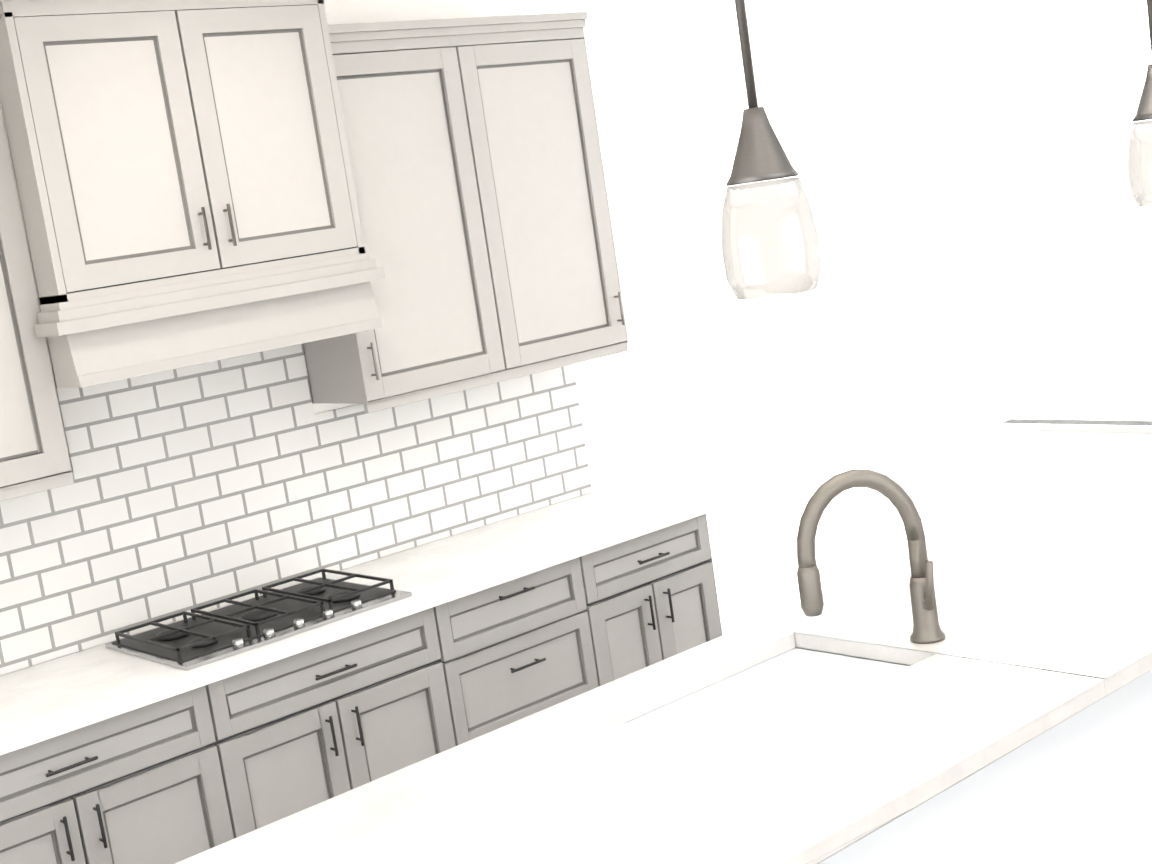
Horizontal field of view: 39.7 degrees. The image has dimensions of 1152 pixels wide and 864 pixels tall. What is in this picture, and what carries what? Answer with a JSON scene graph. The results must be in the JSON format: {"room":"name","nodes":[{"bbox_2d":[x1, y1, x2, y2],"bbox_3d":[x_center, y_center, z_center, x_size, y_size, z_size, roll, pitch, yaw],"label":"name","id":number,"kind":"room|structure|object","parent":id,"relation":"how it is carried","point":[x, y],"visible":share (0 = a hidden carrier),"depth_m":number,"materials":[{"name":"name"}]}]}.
{"room":"kitchen","nodes":[
{"label":"kitchen","id":0,"kind":"room"},
{"bbox_2d":[0,0,948,675],"bbox_3d":[-0.837,-0.511,5.413,10.500,3.750,0.150,-15,11,-39],"label":"wall","id":1,"kind":"structure","parent":0,"point":[758,422],"depth_m":6.68,"materials":[{"name":"white paint"}]},
{"bbox_2d":[0,101,73,500],"bbox_3d":[-2.005,-0.327,4.079,1.169,1.200,0.362,-15,11,-39],"label":"upper cabinet","id":2,"kind":"object","parent":1,"relation":"attached to","point":[35,457],"visible":1,"depth_m":4.33,"materials":[{"name":"white wood"}]},
{"bbox_2d":[0,0,385,387],"bbox_3d":[-1.180,-0.767,4.661,1.130,1.119,0.533,-15,11,-39],"label":"range hood","id":3,"kind":"object","parent":1,"relation":"attached to","point":[184,181],"visible":0.96,"depth_m":4.47,"materials":[{"name":"white wood"}]},
{"bbox_2d":[0,344,591,674],"bbox_3d":[-1.223,0.176,4.994,3.288,0.796,0.008,-15,11,-39],"label":"backsplash","id":4,"kind":"structure","parent":1,"relation":"attached to","point":[192,487],"depth_m":5.12,"materials":[{"name":"tile"}]},
{"bbox_2d":[302,12,628,412],"bbox_3d":[-0.413,-0.765,5.432,1.139,1.200,0.362,-15,11,-39],"label":"upper cabinet","id":5,"kind":"object","parent":1,"relation":"attached to","point":[475,155],"visible":0.83,"depth_m":5.30,"materials":[{"name":"white wood"}]},
{"bbox_2d":[888,0,1151,553],"bbox_3d":[2.299,-1.139,6.506,0.180,3.750,2.250,-15,11,-39],"label":"wall","id":6,"kind":"structure","parent":0,"point":[1032,224],"depth_m":7.01,"materials":[{"name":"white paint"}]},
{"bbox_3d":[1.015,1.392,3.852,10.500,0.050,11.000,-15,11,-39],"label":"floor","id":7,"kind":"structure","parent":0,"visible":0},
{"bbox_2d":[0,640,247,863],"bbox_3d":[-1.457,1.178,4.402,0.840,0.918,0.639,-15,11,-39],"label":"base cabinet","id":8,"kind":"object","parent":7,"relation":"on","point":[108,756],"depth_m":4.27,"materials":[{"name":"grey wood"}]},
{"bbox_2d":[120,572,467,832],"bbox_3d":[-0.853,1.011,4.916,0.780,0.918,0.639,-15,11,-39],"label":"base cabinet","id":9,"kind":"object","parent":7,"relation":"on","point":[315,716],"depth_m":4.67,"materials":[{"name":"grey wood"}]},
{"bbox_2d":[105,569,411,670],"bbox_3d":[-0.954,0.547,4.805,0.760,0.050,0.520,-15,11,-39],"label":"cooktop","id":10,"kind":"object","parent":9,"relation":"in","point":[195,640],"visible":1,"depth_m":4.74,"materials":[{"name":"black metal"}]},
{"bbox_2d":[339,528,611,740],"bbox_3d":[-0.339,0.869,5.353,0.600,0.918,0.639,-15,11,-39],"label":"base cabinet","id":11,"kind":"object","parent":7,"relation":"on","point":[524,620],"depth_m":5.16,"materials":[{"name":"grey wood"}]},
{"bbox_2d":[478,492,722,680],"bbox_3d":[0.109,0.746,5.734,0.600,0.918,0.639,-15,11,-39],"label":"base cabinet","id":12,"kind":"object","parent":7,"relation":"on","point":[652,556],"depth_m":5.52,"materials":[{"name":"grey wood"}]},
{"bbox_2d":[827,673,1151,863],"bbox_3d":[0.567,1.041,3.466,2.033,0.880,0.876,-15,11,-39],"label":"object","id":13,"kind":"structure","parent":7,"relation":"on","point":[1081,794],"depth_m":3.25,"materials":[{"name":"white stone"}]},
{"bbox_2d":[175,538,1151,863],"bbox_3d":[0.490,0.589,3.422,2.500,0.040,1.006,-15,11,-39],"label":"island countertop","id":14,"kind":"structure","parent":13,"relation":"on","point":[1044,634],"depth_m":3.19,"materials":[{"name":"white stone"}]},
{"bbox_2d":[627,645,898,744],"bbox_3d":[0.446,0.704,3.558,0.668,0.236,0.428,-15,11,-39],"label":"sink","id":15,"kind":"object","parent":14,"relation":"in","point":[743,702],"depth_m":3.61,"materials":[{"name":"white ceramic"}]},
{"bbox_2d":[795,469,954,644],"bbox_3d":[0.675,0.291,3.641,0.282,0.423,0.242,-15,11,-39],"label":"faucet","id":16,"kind":"object","parent":14,"relation":"on","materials":[{"name":"silver metal"}]},
{"bbox_3d":[0.501,-2.092,3.328,10.500,0.670,11.000,-15,11,-39],"label":"ceiling","id":17,"kind":"structure","parent":0,"visible":0},
{"bbox_2d":[722,0,822,299],"bbox_3d":[0.196,-0.854,2.227,0.144,1.340,0.144,-15,11,-39],"label":"pendant light","id":18,"kind":"object","parent":17,"relation":"hanging from","point":[771,242],"visible":1,"depth_m":2.26,"materials":[{"name":"white glass"}]},
{"bbox_2d":[1126,0,1151,206],"bbox_3d":[1.057,-1.099,3.012,0.144,1.340,0.144,-15,11,-39],"label":"pendant light","id":19,"kind":"object","parent":17,"relation":"hanging from","point":[1139,162],"visible":1,"depth_m":3.07,"materials":[{"name":"white glass"}]}
]}

